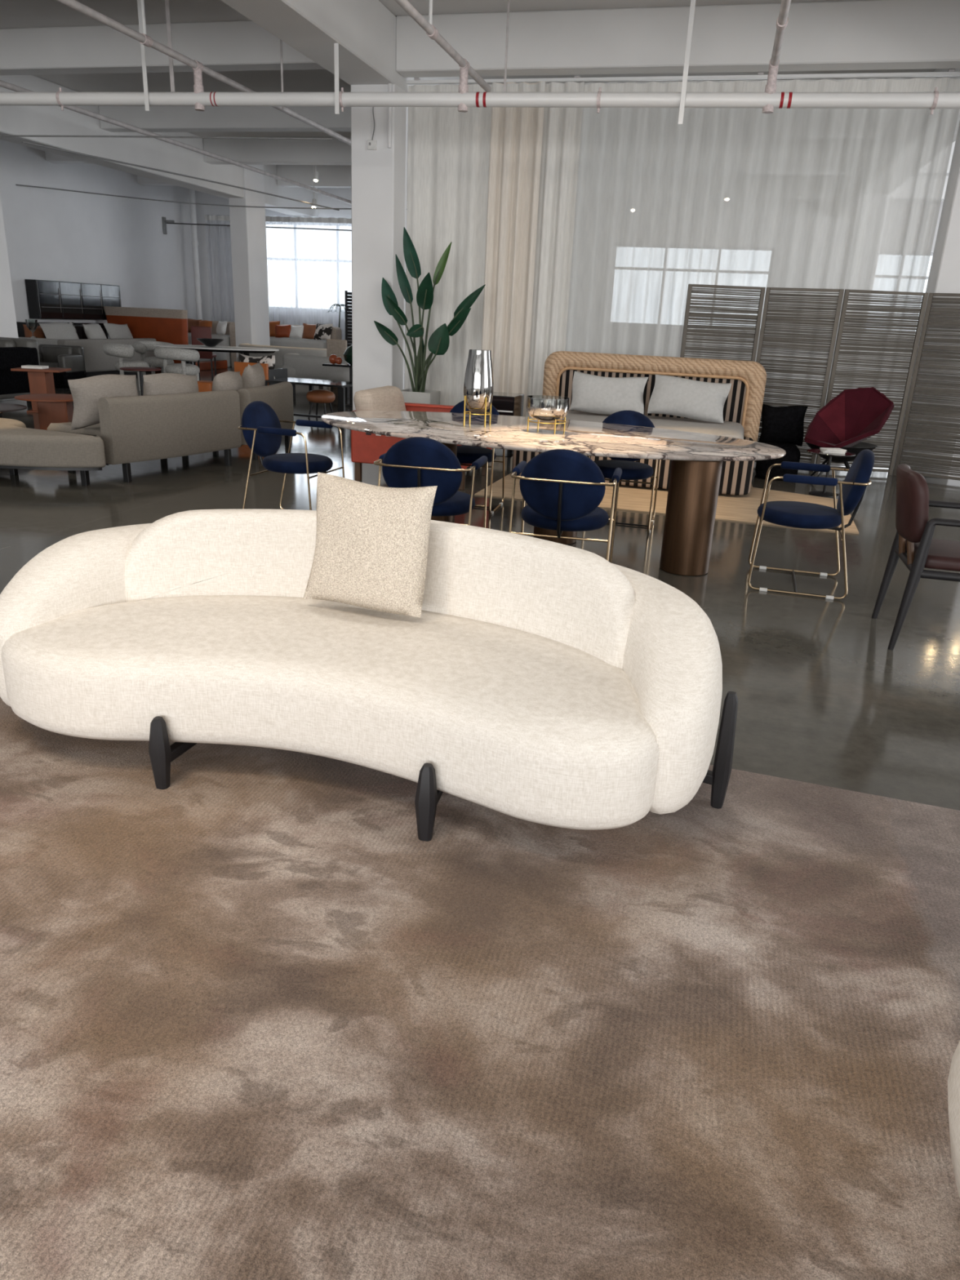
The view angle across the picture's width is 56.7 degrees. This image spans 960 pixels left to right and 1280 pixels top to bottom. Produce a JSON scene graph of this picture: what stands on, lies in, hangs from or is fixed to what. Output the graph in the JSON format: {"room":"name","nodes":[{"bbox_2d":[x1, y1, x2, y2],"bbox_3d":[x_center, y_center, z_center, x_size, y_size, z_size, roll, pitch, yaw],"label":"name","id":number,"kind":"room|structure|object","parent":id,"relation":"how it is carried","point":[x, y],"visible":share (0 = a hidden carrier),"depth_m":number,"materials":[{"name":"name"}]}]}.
{"room":"store","nodes":[
{"label":"store","id":0,"kind":"room"},
{"bbox_2d":[0,139,196,338],"bbox_3d":[-12.059,-4.846,9.425,0.300,4.620,33.300,7,20,13],"label":"wall","id":1,"kind":"structure","parent":0,"point":[51,234],"depth_m":20.32,"materials":[{"name":"white paint"}]},
{"bbox_2d":[24,279,121,319],"bbox_3d":[-8.999,-7.578,19.887,0.295,0.770,2.800,7,20,13],"label":"upper cabinet","id":2,"kind":"object","parent":1,"relation":"attached to","point":[46,300],"visible":0.91,"depth_m":19.45,"materials":[{"name":"black glass"}]},
{"bbox_2d":[39,293,119,297],"bbox_3d":[-8.866,-7.670,19.819,0.030,0.012,2.700,7,20,13],"label":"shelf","id":3,"kind":"object","parent":2,"relation":"attached to","point":[41,295],"depth_m":19.72,"materials":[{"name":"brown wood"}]},
{"bbox_2d":[15,184,407,209],"bbox_3d":[-4.436,-9.225,18.751,9.874,0.078,1.625,2,20,0],"label":"cable","id":4,"kind":"object","parent":1,"relation":"attached to","point":[15,184],"visible":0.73,"depth_m":19.16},
{"bbox_2d":[0,0,935,137],"bbox_3d":[-0.590,-5.653,6.007,23.800,0.200,33.300,7,20,13],"label":"ceiling","id":5,"kind":"structure","parent":0,"point":[14,14],"depth_m":10.64,"materials":[{"name":"paint"}]},
{"bbox_2d":[44,151,89,163],"bbox_3d":[-7.538,-10.112,18.382,3.178,0.440,0.300,7,20,13],"label":"beam","id":6,"kind":"structure","parent":5,"relation":"attached to","point":[50,157],"depth_m":18.60,"materials":[{"name":"paint"}]},
{"bbox_2d":[137,0,149,111],"bbox_3d":[-3.447,-6.117,9.076,0.045,1.260,0.012,7,20,13],"label":"hanger","id":7,"kind":"object","parent":5,"relation":"hanging from","point":[139,6],"visible":0.8,"depth_m":9.14,"materials":[{"name":"white paint"}]},
{"bbox_2d":[0,75,318,217],"bbox_3d":[-8.507,-6.148,7.998,0.520,0.900,32.700,7,20,13],"label":"beam","id":8,"kind":"structure","parent":5,"relation":"attached to","point":[18,120],"depth_m":15.70,"materials":[{"name":"paint"}]},
{"bbox_2d":[204,214,352,344],"bbox_3d":[-4.729,-9.139,23.482,5.400,3.700,0.092,7,20,13],"label":"sheer curtain","id":9,"kind":"object","parent":8,"relation":"hanging from","point":[284,296],"visible":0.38,"depth_m":23.37,"materials":[{"name":"beige fabric"}]},
{"bbox_2d":[0,20,325,75],"bbox_3d":[-4.343,-7.274,10.951,5.948,0.440,0.300,7,20,13],"label":"beam","id":10,"kind":"structure","parent":5,"relation":"attached to","point":[240,45],"depth_m":10.79,"materials":[{"name":"paint"}]},
{"bbox_2d":[164,0,174,92],"bbox_3d":[-3.221,-6.237,9.228,0.045,1.120,0.012,7,20,13],"label":"hanger","id":11,"kind":"object","parent":5,"relation":"hanging from","point":[166,2],"visible":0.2,"depth_m":9.23,"materials":[{"name":"paint"}]},
{"bbox_2d":[98,106,408,132],"bbox_3d":[-3.431,-8.442,14.287,5.948,0.440,0.300,7,20,13],"label":"beam","id":12,"kind":"structure","parent":5,"relation":"attached to","point":[158,118],"depth_m":14.35,"materials":[{"name":"paint"}]},
{"bbox_2d":[203,137,408,165],"bbox_3d":[-2.619,-9.481,17.258,5.948,0.440,0.300,7,20,13],"label":"beam","id":13,"kind":"structure","parent":5,"relation":"attached to","point":[335,151],"depth_m":17.42,"materials":[{"name":"paint"}]},
{"bbox_2d":[276,164,351,187],"bbox_3d":[-1.819,-10.505,20.182,5.948,0.440,0.300,7,20,13],"label":"beam","id":14,"kind":"structure","parent":5,"relation":"attached to","point":[329,175],"depth_m":20.50,"materials":[{"name":"paint"}]},
{"bbox_2d":[220,0,459,92],"bbox_3d":[-2.219,-5.451,6.523,0.570,0.670,32.700,7,20,13],"label":"beam","id":15,"kind":"structure","parent":5,"relation":"attached to","point":[364,31],"depth_m":8.95,"materials":[{"name":"paint"}]},
{"bbox_2d":[333,43,339,114],"bbox_3d":[-1.423,-5.570,8.832,0.045,0.610,0.012,7,20,13],"label":"hanger","id":16,"kind":"object","parent":15,"relation":"hanging from","point":[335,45],"visible":1,"depth_m":8.82,"materials":[{"name":"white paint"}]},
{"bbox_2d":[0,87,959,114],"bbox_3d":[-0.015,-5.288,8.709,23.000,0.211,0.142,6,20,10],"label":"pipe","id":17,"kind":"object","parent":16,"relation":"hanging from","point":[935,100],"visible":1,"depth_m":8.60,"materials":[{"name":"white metal"}]},
{"bbox_2d":[0,134,332,139],"bbox_3d":[-3.953,-5.926,10.469,4.652,0.049,0.165,7,20,12],"label":"cable","id":18,"kind":"object","parent":17,"relation":"hanging from","point":[9,135],"visible":1,"depth_m":10.34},
{"bbox_2d":[0,80,351,204],"bbox_3d":[-4.654,-7.520,13.412,0.088,0.088,15.000,7,20,13],"label":"pipe","id":19,"kind":"object","parent":17,"relation":"attached to","point":[3,84],"visible":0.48,"depth_m":13.50,"materials":[{"name":"metal"}]},
{"bbox_2d":[55,0,351,145],"bbox_3d":[-3.279,-5.243,7.815,0.100,0.439,12.000,7,20,13],"label":"pipe","id":20,"kind":"object","parent":17,"relation":"attached to","point":[198,68],"visible":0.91,"depth_m":8.99,"materials":[{"name":"metal"}]},
{"bbox_2d":[394,0,491,112],"bbox_3d":[-0.995,-4.352,5.643,0.100,0.439,8.600,7,20,13],"label":"pipe","id":21,"kind":"object","parent":17,"relation":"attached to","point":[432,32],"visible":0.94,"depth_m":8.22,"materials":[{"name":"metal"}]},
{"bbox_2d":[762,0,791,113],"bbox_3d":[1.810,-3.992,5.001,0.100,0.439,8.600,7,20,13],"label":"pipe","id":22,"kind":"object","parent":17,"relation":"attached to","point":[782,20],"visible":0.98,"depth_m":7.73,"materials":[{"name":"metal"}]},
{"bbox_2d":[406,68,959,84],"bbox_3d":[2.065,-6.228,9.839,6.060,0.062,0.060,7,20,13],"label":"rail","id":23,"kind":"object","parent":15,"relation":"attached to","point":[951,72],"visible":1,"depth_m":9.74,"materials":[{"name":"white metal"}]},
{"bbox_2d":[404,84,492,405],"bbox_3d":[-0.420,-4.623,11.104,1.070,4.010,0.068,7,20,13],"label":"linen curtain","id":24,"kind":"object","parent":23,"relation":"hanging from","point":[448,148],"visible":0.59,"depth_m":10.91,"materials":[{"name":"white fabric"}]},
{"bbox_2d":[480,81,545,416],"bbox_3d":[0.363,-4.502,10.868,0.620,4.010,0.143,7,20,13],"label":"linen curtain","id":25,"kind":"object","parent":23,"relation":"hanging from","point":[516,132],"visible":0.8,"depth_m":10.74,"materials":[{"name":"beige fabric"}]},
{"bbox_2d":[525,81,584,417],"bbox_3d":[0.874,-4.447,10.782,0.460,4.010,0.114,7,20,13],"label":"linen curtain","id":26,"kind":"object","parent":23,"relation":"hanging from","point":[562,126],"visible":0.69,"depth_m":10.63,"materials":[{"name":"white fabric"}]},
{"bbox_2d":[564,76,959,466],"bbox_3d":[3.009,-4.183,10.319,3.980,4.010,0.066,7,20,13],"label":"sheer curtain","id":27,"kind":"object","parent":23,"relation":"hanging from","point":[820,198],"visible":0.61,"depth_m":10.05,"materials":[{"name":"beige fabric"}]},
{"bbox_2d":[395,0,959,77],"bbox_3d":[2.044,-6.408,9.508,6.118,0.540,0.300,7,20,13],"label":"beam","id":28,"kind":"structure","parent":5,"relation":"attached to","point":[860,34],"depth_m":9.35,"materials":[{"name":"paint"}]},
{"bbox_2d":[677,0,695,124],"bbox_3d":[1.913,-5.488,8.142,0.045,1.350,0.012,7,20,13],"label":"hanger","id":29,"kind":"object","parent":5,"relation":"hanging from","point":[692,5],"visible":1,"depth_m":8.19,"materials":[{"name":"white paint"}]},
{"bbox_2d":[0,367,959,810],"bbox_3d":[-0.796,-1.125,7.647,23.800,0.200,33.300,7,20,13],"label":"floor","id":30,"kind":"structure","parent":0,"point":[823,697],"depth_m":5.36,"materials":[{"name":"concrete"}]},
{"bbox_2d":[0,195,18,400],"bbox_3d":[-7.334,-5.894,12.909,0.640,4.620,0.500,7,20,13],"label":"column","id":31,"kind":"structure","parent":30,"relation":"on","point":[8,326],"depth_m":13.19,"materials":[{"name":"white paint"}]},
{"bbox_2d":[0,337,39,399],"bbox_3d":[-7.417,-3.879,12.772,1.940,0.920,0.980,9,21,17],"label":"leather sofa","id":32,"kind":"object","parent":30,"relation":"on","point":[15,353],"visible":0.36,"depth_m":12.52,"materials":[{"name":"black leather"}]},
{"bbox_2d":[10,367,71,413],"bbox_3d":[-5.995,-3.435,12.232,0.620,0.575,0.500,0,20,-6],"label":"side table","id":33,"kind":"object","parent":30,"relation":"on","point":[40,380],"visible":0.64,"depth_m":12.06,"materials":[{"name":"orange paint"}]},
{"bbox_2d":[14,393,73,430],"bbox_3d":[-4.915,-2.598,10.282,0.790,0.418,0.790,7,20,13],"label":"coffee table","id":34,"kind":"object","parent":30,"relation":"on","point":[51,407],"visible":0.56,"depth_m":10.11,"materials":[{"name":"orange paint"}]},
{"bbox_2d":[0,417,106,485],"bbox_3d":[-4.363,-1.659,7.754,2.556,0.425,1.146,7,20,13],"label":"ottoman","id":35,"kind":"object","parent":30,"relation":"on","point":[21,447],"visible":1,"depth_m":7.32,"materials":[{"name":"beige fabric"}]},
{"bbox_2d":[38,344,86,391],"bbox_3d":[-7.361,-4.707,15.358,0.780,0.720,0.755,4,20,3],"label":"leather armchair","id":36,"kind":"object","parent":30,"relation":"on","point":[72,357],"visible":0.59,"depth_m":15.37,"materials":[{"name":"black leather"}]},
{"bbox_2d":[41,346,73,362],"bbox_3d":[-7.340,-4.921,15.480,0.540,0.360,0.140,4,20,3],"label":"cushion","id":37,"kind":"object","parent":36,"relation":"on","point":[49,353],"depth_m":15.39,"materials":[{"name":"grey leather"}]},
{"bbox_2d":[16,321,108,339],"bbox_3d":[-9.105,-6.399,19.398,0.580,1.000,2.600,7,20,13],"label":"sideboard","id":38,"kind":"object","parent":30,"relation":"on","point":[80,330],"visible":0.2,"depth_m":19.46,"materials":[{"name":"wood"}]},
{"bbox_2d":[18,337,155,377],"bbox_3d":[-8.269,-6.042,18.912,1.220,0.730,3.040,7,20,13],"label":"sofa","id":39,"kind":"object","parent":30,"relation":"on","point":[97,362],"visible":0.27,"depth_m":18.25,"materials":[{"name":"grey fabric"}]},
{"bbox_2d":[38,322,79,339],"bbox_3d":[-8.568,-6.238,18.211,0.306,0.487,1.004,7,20,13],"label":"sofa cushion","id":40,"kind":"object","parent":39,"relation":"on","point":[61,331],"visible":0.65,"depth_m":18.05,"materials":[{"name":"grey fabric"}]},
{"bbox_2d":[82,323,106,338],"bbox_3d":[-8.180,-6.485,18.939,0.281,0.485,0.610,6,20,8],"label":"sofa cushion","id":41,"kind":"object","parent":39,"relation":"on","point":[92,331],"visible":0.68,"depth_m":18.77,"materials":[{"name":"grey fabric"}]},
{"bbox_2d":[103,323,133,338],"bbox_3d":[-7.985,-6.764,19.724,0.278,0.483,0.806,8,21,14],"label":"sofa cushion","id":42,"kind":"object","parent":39,"relation":"on","point":[113,331],"visible":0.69,"depth_m":19.54,"materials":[{"name":"grey fabric"}]},
{"bbox_2d":[102,342,149,391],"bbox_3d":[-6.298,-4.866,15.836,0.795,0.784,0.742,15,23,30],"label":"boucle chair","id":43,"kind":"object","parent":30,"relation":"on","point":[120,350],"visible":0.81,"depth_m":15.55,"materials":[{"name":"white fabric"}]},
{"bbox_2d":[119,366,161,395],"bbox_3d":[-5.551,-4.216,14.595,0.640,0.470,0.640,7,20,13],"label":"round table","id":44,"kind":"object","parent":30,"relation":"on","point":[140,370],"visible":0.62,"depth_m":14.48,"materials":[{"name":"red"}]},
{"bbox_2d":[47,389,241,482],"bbox_3d":[-3.123,-1.975,8.356,0.981,0.715,1.530,13,22,26],"label":"sofa","id":45,"kind":"object","parent":30,"relation":"on","point":[131,428],"visible":0.89,"depth_m":7.94,"materials":[{"name":"beige fabric"}]},
{"bbox_2d":[67,374,137,430],"bbox_3d":[-3.282,-2.083,7.766,0.255,0.455,0.684,14,23,29],"label":"cushion","id":46,"kind":"object","parent":45,"relation":"on","point":[86,393],"visible":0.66,"depth_m":7.59,"materials":[{"name":"beige fabric"}]},
{"bbox_2d":[142,373,198,395],"bbox_3d":[-2.910,-2.276,8.351,0.257,0.450,0.704,15,23,30],"label":"cushion","id":47,"kind":"object","parent":45,"relation":"on","point":[159,384],"visible":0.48,"depth_m":8.19,"materials":[{"name":"beige fabric"}]},
{"bbox_2d":[132,340,173,382],"bbox_3d":[-6.326,-5.401,17.309,0.741,0.784,0.785,1,20,-5],"label":"boucle chair","id":48,"kind":"object","parent":30,"relation":"on","point":[140,347],"visible":0.56,"depth_m":17.06,"materials":[{"name":"fabric"}]},
{"bbox_2d":[102,306,227,370],"bbox_3d":[-7.441,-7.272,21.485,2.140,1.360,2.196,7,20,13],"label":"sofa","id":49,"kind":"object","parent":30,"relation":"on","point":[168,326],"visible":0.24,"depth_m":20.39,"materials":[{"name":"orange fabric"}]},
{"bbox_2d":[154,346,199,381],"bbox_3d":[-5.253,-4.695,15.496,0.779,0.784,0.740,-2,20,-11],"label":"boucle chair","id":50,"kind":"object","parent":30,"relation":"on","point":[166,353],"visible":0.88,"depth_m":15.25,"materials":[{"name":"white fabric"}]},
{"bbox_2d":[188,188,202,319],"bbox_3d":[-7.543,-9.809,23.686,0.180,4.620,0.176,7,20,13],"label":"drain pipe","id":51,"kind":"object","parent":30,"relation":"on","point":[198,300],"visible":0.78,"depth_m":23.50,"materials":[{"name":"white paint"}]},
{"bbox_2d":[191,325,216,377],"bbox_3d":[-6.034,-6.311,19.467,0.420,1.050,0.490,0,20,-6],"label":"leather chair","id":52,"kind":"object","parent":30,"relation":"on","point":[196,331],"visible":0.6,"depth_m":19.15,"materials":[{"name":"brown leather"}]},
{"bbox_2d":[187,320,236,367],"bbox_3d":[-7.034,-7.745,23.225,1.919,1.100,1.090,7,20,13],"label":"chair","id":53,"kind":"object","parent":30,"relation":"on","point":[229,340],"visible":0.16,"depth_m":22.78,"materials":[{"name":"beige fabric"}]},
{"bbox_2d":[152,344,279,364],"bbox_3d":[-4.941,-5.123,16.759,2.300,0.755,1.200,1,20,-4],"label":"marble table","id":54,"kind":"object","parent":30,"relation":"on","point":[242,350],"visible":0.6,"depth_m":16.35,"materials":[{"name":"white stone"}]},
{"bbox_2d":[228,164,270,361],"bbox_3d":[-5.275,-8.516,20.401,0.420,4.620,0.900,7,20,13],"label":"column","id":55,"kind":"structure","parent":30,"relation":"on","point":[247,224],"depth_m":20.14,"materials":[{"name":"white paint"}]},
{"bbox_2d":[22,141,339,210],"bbox_3d":[-4.897,-8.487,16.520,0.142,0.028,8.159,12,22,23],"label":"cable","id":56,"kind":"object","parent":55,"relation":"attached to","point":[24,142],"visible":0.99,"depth_m":15.32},
{"bbox_2d":[234,353,287,385],"bbox_3d":[-3.279,-3.850,13.338,0.629,0.833,0.555,9,21,17],"label":"chair","id":57,"kind":"object","parent":30,"relation":"on","point":[268,362],"visible":0.49,"depth_m":13.06,"materials":[{"name":"orange leather"}]},
{"bbox_2d":[238,353,275,378],"bbox_3d":[-3.303,-4.042,13.167,0.629,0.359,0.220,9,21,17],"label":"cushion","id":58,"kind":"object","parent":57,"relation":"on","point":[269,360],"depth_m":13.05,"materials":[{"name":"fabric"}]},
{"bbox_2d":[237,381,293,460],"bbox_3d":[-2.641,-2.409,9.614,1.044,0.715,1.197,7,20,13],"label":"module","id":59,"kind":"object","parent":30,"relation":"on","point":[279,396],"visible":0.38,"depth_m":9.38,"materials":[{"name":"beige fabric"}]},
{"bbox_2d":[212,371,243,391],"bbox_3d":[-2.574,-2.528,9.098,0.259,0.431,0.468,6,20,11],"label":"cushion","id":60,"kind":"object","parent":59,"relation":"on","point":[227,380],"visible":0.48,"depth_m":8.91,"materials":[{"name":"fabric"}]},
{"bbox_2d":[241,363,265,388],"bbox_3d":[-2.455,-2.753,9.628,0.262,0.475,0.478,2,20,-1],"label":"cushion","id":61,"kind":"object","parent":59,"relation":"on","point":[253,375],"visible":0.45,"depth_m":9.44,"materials":[{"name":"fabric"}]},
{"bbox_2d":[237,343,326,368],"bbox_3d":[-4.090,-5.908,19.053,2.398,0.740,0.940,10,21,18],"label":"sofa","id":62,"kind":"object","parent":30,"relation":"on","point":[279,354],"visible":0.33,"depth_m":18.52,"materials":[{"name":"grey fabric"}]},
{"bbox_2d":[237,400,344,510],"bbox_3d":[-1.370,-1.283,6.470,0.609,0.850,0.592,8,21,16],"label":"velvet chair","id":63,"kind":"object","parent":30,"relation":"on","point":[262,431],"visible":0.78,"depth_m":6.33,"materials":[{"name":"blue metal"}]},
{"bbox_2d":[269,324,341,348],"bbox_3d":[-4.669,-7.530,22.927,2.319,1.100,1.090,7,20,13],"label":"sofa","id":64,"kind":"object","parent":30,"relation":"on","point":[335,334],"visible":0.31,"depth_m":22.36,"materials":[{"name":"beige fabric"}]},
{"bbox_2d":[313,323,333,339],"bbox_3d":[-3.916,-7.694,22.203,0.503,0.396,0.199,12,22,25],"label":"throw cushion","id":65,"kind":"object","parent":64,"relation":"on","point":[322,331],"visible":0.98,"depth_m":22.13,"materials":[{"name":"fabric"}]},
{"bbox_2d":[265,377,352,417],"bbox_3d":[-2.400,-3.498,12.945,1.285,0.515,0.750,9,21,17],"label":"table","id":66,"kind":"object","parent":30,"relation":"on","point":[341,385],"visible":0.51,"depth_m":12.62,"materials":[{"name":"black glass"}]},
{"bbox_2d":[281,353,349,398],"bbox_3d":[-2.830,-4.918,16.538,1.848,0.700,0.990,13,22,26],"label":"sofa","id":67,"kind":"object","parent":30,"relation":"on","point":[304,366],"visible":0.52,"depth_m":16.08,"materials":[{"name":"grey fabric"}]},
{"bbox_2d":[306,389,335,417],"bbox_3d":[-2.324,-3.452,12.995,0.420,0.407,0.420,7,20,13],"label":"stool","id":68,"kind":"object","parent":30,"relation":"on","point":[317,396],"visible":0.95,"depth_m":12.83,"materials":[{"name":"brown leather"}]},
{"bbox_2d":[326,338,346,357],"bbox_3d":[-2.837,-5.716,18.386,0.460,0.940,0.510,10,21,20],"label":"chair","id":69,"kind":"object","parent":30,"relation":"on","point":[338,348],"visible":0.17,"depth_m":18.06,"materials":[{"name":"beige fabric"}]},
{"bbox_2d":[322,363,352,407],"bbox_3d":[-2.183,-4.225,14.765,0.750,0.660,0.400,7,20,13],"label":"pedestal table","id":70,"kind":"object","parent":30,"relation":"on","point":[350,405],"visible":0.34,"depth_m":14.57,"materials":[{"name":"black metal"}]},
{"bbox_2d":[344,290,351,347],"bbox_3d":[-3.031,-7.878,22.800,0.890,1.980,0.050,7,20,13],"label":"slatted screen","id":71,"kind":"object","parent":30,"relation":"on","point":[346,293],"visible":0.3,"depth_m":22.75,"materials":[{"name":"black wood"}]},
{"bbox_2d":[351,84,408,410],"bbox_3d":[-1.249,-4.938,11.032,0.540,4.620,0.500,7,20,13],"label":"column","id":72,"kind":"structure","parent":30,"relation":"on","point":[379,177],"depth_m":10.81,"materials":[{"name":"white paint"}]},
{"bbox_2d":[351,386,497,489],"bbox_3d":[-0.521,-1.962,8.507,1.138,0.810,1.026,7,20,13],"label":"lounge armchair","id":73,"kind":"object","parent":30,"relation":"on","point":[366,447],"visible":0.39,"depth_m":8.19,"materials":[{"name":"red leather"}]},
{"bbox_2d":[353,386,406,411],"bbox_3d":[-0.928,-2.153,8.527,0.295,0.500,0.920,7,20,13],"label":"cushion","id":74,"kind":"object","parent":73,"relation":"on","point":[385,397],"depth_m":8.28,"materials":[{"name":"beige fabric"}]},
{"bbox_2d":[373,226,485,404],"bbox_3d":[-0.610,-3.665,10.813,1.317,2.432,0.537,7,20,13],"label":"potted plant","id":75,"kind":"object","parent":30,"relation":"on","point":[439,340],"visible":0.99,"depth_m":10.64,"materials":[{"name":"green plant"}]},
{"bbox_2d":[373,436,488,528],"bbox_3d":[-0.290,-0.805,5.285,0.592,0.850,0.609,6,20,10],"label":"velvet chair","id":76,"kind":"object","parent":30,"relation":"on","point":[415,461],"visible":0.56,"depth_m":4.96,"materials":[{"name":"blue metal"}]},
{"bbox_2d":[449,400,504,515],"bbox_3d":[-0.110,-1.514,7.264,0.592,0.850,0.609,7,20,11],"label":"velvet chair","id":77,"kind":"object","parent":30,"relation":"on","point":[465,454],"visible":0.28,"depth_m":7.11,"materials":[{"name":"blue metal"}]},
{"bbox_2d":[0,697,959,1279],"bbox_3d":[-0.798,0.958,1.571,5.800,0.022,4.660,7,20,13],"label":"area rug","id":78,"kind":"object","parent":30,"relation":"on","point":[255,1024],"visible":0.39,"depth_m":1.95,"materials":[{"name":"carpet"}]},
{"bbox_2d":[0,508,737,841],"bbox_3d":[-0.411,-0.007,3.161,2.634,0.742,1.343,7,20,13],"label":"curved sofa","id":79,"kind":"object","parent":78,"relation":"on","point":[540,681],"visible":0.94,"depth_m":2.81,"materials":[{"name":"beige fabric"}]},
{"bbox_2d":[302,471,437,617],"bbox_3d":[-0.401,-0.343,3.182,0.468,0.452,0.203,10,21,19],"label":"square cushion","id":80,"kind":"object","parent":79,"relation":"on","point":[371,546],"visible":1,"depth_m":3.12,"materials":[{"name":"fabric"}]},
{"bbox_2d":[124,508,635,668],"bbox_3d":[-0.366,-0.234,3.238,1.955,0.364,0.483,7,20,13],"label":"cushion","id":81,"kind":"object","parent":79,"relation":"on","point":[487,588],"depth_m":3.22,"materials":[{"name":"beige fabric"}]},
{"bbox_2d":[947,1040,959,1197],"bbox_3d":[1.230,0.893,1.306,1.000,0.455,1.000,7,20,13],"label":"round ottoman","id":82,"kind":"object","parent":78,"relation":"on","point":[953,1079],"visible":1,"depth_m":1.44,"materials":[{"name":"beige fabric"}]},
{"bbox_2d":[491,391,524,467],"bbox_3d":[0.158,-2.267,9.552,0.500,0.730,0.511,7,20,13],"label":"side table","id":83,"kind":"object","parent":30,"relation":"on","point":[506,403],"visible":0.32,"depth_m":9.25,"materials":[{"name":"black wood"}]},
{"bbox_2d":[320,410,786,576],"bbox_3d":[0.403,-1.119,6.381,3.320,0.752,1.760,9,21,17],"label":"dining table","id":84,"kind":"object","parent":30,"relation":"on","point":[697,459],"visible":0.83,"depth_m":5.72,"materials":[{"name":"stone"}]},
{"bbox_2d":[463,349,493,426],"bbox_3d":[-0.010,-1.791,6.324,0.216,0.515,0.216,7,20,13],"label":"glass vase","id":85,"kind":"object","parent":84,"relation":"on","point":[478,393],"visible":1,"depth_m":6.26,"materials":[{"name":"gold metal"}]},
{"bbox_2d":[526,395,569,434],"bbox_3d":[0.467,-1.568,6.184,0.300,0.232,0.300,7,20,13],"label":"glass bowl","id":86,"kind":"object","parent":84,"relation":"on","point":[540,413],"visible":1,"depth_m":6.09,"materials":[{"name":"clear glass"}]},
{"bbox_2d":[508,448,622,563],"bbox_3d":[0.477,-0.691,5.066,0.592,0.850,0.609,6,20,10],"label":"velvet chair","id":87,"kind":"object","parent":30,"relation":"on","point":[562,490],"visible":0.84,"depth_m":4.78,"materials":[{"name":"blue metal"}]},
{"bbox_2d":[587,410,660,533],"bbox_3d":[1.086,-1.315,6.864,0.592,0.850,0.609,7,20,13],"label":"velvet chair","id":88,"kind":"object","parent":30,"relation":"on","point":[631,470],"visible":0.34,"depth_m":6.79,"materials":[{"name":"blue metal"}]},
{"bbox_2d":[474,472,858,533],"bbox_3d":[1.828,-1.478,8.639,3.250,0.012,2.750,7,20,13],"label":"rug","id":89,"kind":"object","parent":30,"relation":"on","point":[744,508],"visible":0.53,"depth_m":8.03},
{"bbox_2d":[511,351,766,495],"bbox_3d":[1.639,-2.263,9.059,2.360,1.160,1.675,8,21,14],"label":"sofa","id":90,"kind":"object","parent":89,"relation":"on","point":[743,405],"visible":0.37,"depth_m":9.38,"materials":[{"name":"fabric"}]},
{"bbox_2d":[568,371,648,414],"bbox_3d":[1.354,-2.592,9.363,0.791,0.409,0.262,6,20,9],"label":"bed pillow","id":91,"kind":"object","parent":90,"relation":"on","point":[592,393],"visible":0.97,"depth_m":9.29,"materials":[{"name":"grey fabric"}]},
{"bbox_2d":[647,374,731,422],"bbox_3d":[2.156,-2.492,9.176,0.792,0.426,0.265,9,21,18],"label":"cushion","id":92,"kind":"object","parent":90,"relation":"on","point":[671,395],"visible":1,"depth_m":9.10,"materials":[{"name":"grey fabric"}]},
{"bbox_2d":[755,404,808,480],"bbox_3d":[3.197,-2.109,9.461,0.466,0.754,0.500,7,20,13],"label":"seat","id":93,"kind":"object","parent":30,"relation":"on","point":[782,427],"visible":0.84,"depth_m":9.39,"materials":[{"name":"black fabric"}]},
{"bbox_2d":[758,404,808,446],"bbox_3d":[3.230,-2.295,9.498,0.466,0.427,0.222,7,20,13],"label":"cushion","id":94,"kind":"object","parent":93,"relation":"on","point":[780,424],"depth_m":9.42,"materials":[{"name":"black fabric"}]},
{"bbox_2d":[747,448,875,599],"bbox_3d":[2.006,-0.755,5.435,0.609,0.850,0.592,8,21,15],"label":"velvet chair","id":95,"kind":"object","parent":30,"relation":"on","point":[797,514],"visible":1,"depth_m":5.27,"materials":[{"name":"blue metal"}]},
{"bbox_2d":[680,284,959,480],"bbox_3d":[3.907,-2.845,9.852,3.359,1.930,0.299,8,21,16],"label":"folding screen","id":96,"kind":"object","parent":30,"relation":"on","point":[870,320],"visible":0.6,"depth_m":9.76,"materials":[{"name":"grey wood"}]},
{"bbox_2d":[806,448,856,497],"bbox_3d":[3.362,-1.609,8.606,0.450,0.412,0.450,7,20,13],"label":"glass table","id":97,"kind":"object","parent":30,"relation":"on","point":[817,493],"visible":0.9,"depth_m":8.56,"materials":[{"name":"glass"}]},
{"bbox_2d":[804,386,894,485],"bbox_3d":[3.724,-2.094,9.161,0.737,0.989,0.766,20,26,40],"label":"lounge chair","id":98,"kind":"object","parent":30,"relation":"on","point":[855,415],"visible":0.78,"depth_m":9.14,"materials":[{"name":"red fabric"}]},
{"bbox_2d":[871,463,959,650],"bbox_3d":[2.432,-0.410,4.509,0.737,0.872,0.575,7,20,13],"label":"armchair","id":99,"kind":"object","parent":30,"relation":"on","point":[913,536],"visible":1,"depth_m":4.35,"materials":[{"name":"black wood"}]},
{"bbox_2d":[893,120,959,476],"bbox_3d":[5.203,-4.111,9.558,0.540,4.620,0.500,7,20,13],"label":"column","id":100,"kind":"structure","parent":30,"relation":"on","point":[944,277],"depth_m":9.49,"materials":[{"name":"white paint"}]},
{"bbox_2d":[190,187,943,403],"bbox_3d":[3.431,-8.666,21.907,23.200,4.620,0.300,7,20,13],"label":"wall","id":101,"kind":"structure","parent":0,"point":[344,193],"depth_m":23.68,"materials":[{"name":"white paint"}]},
{"bbox_2d":[269,222,348,312],"bbox_3d":[-4.166,-9.840,23.518,3.700,2.160,0.070,7,20,13],"label":"window","id":102,"kind":"structure","parent":101,"relation":"in","point":[293,223],"depth_m":23.49,"materials":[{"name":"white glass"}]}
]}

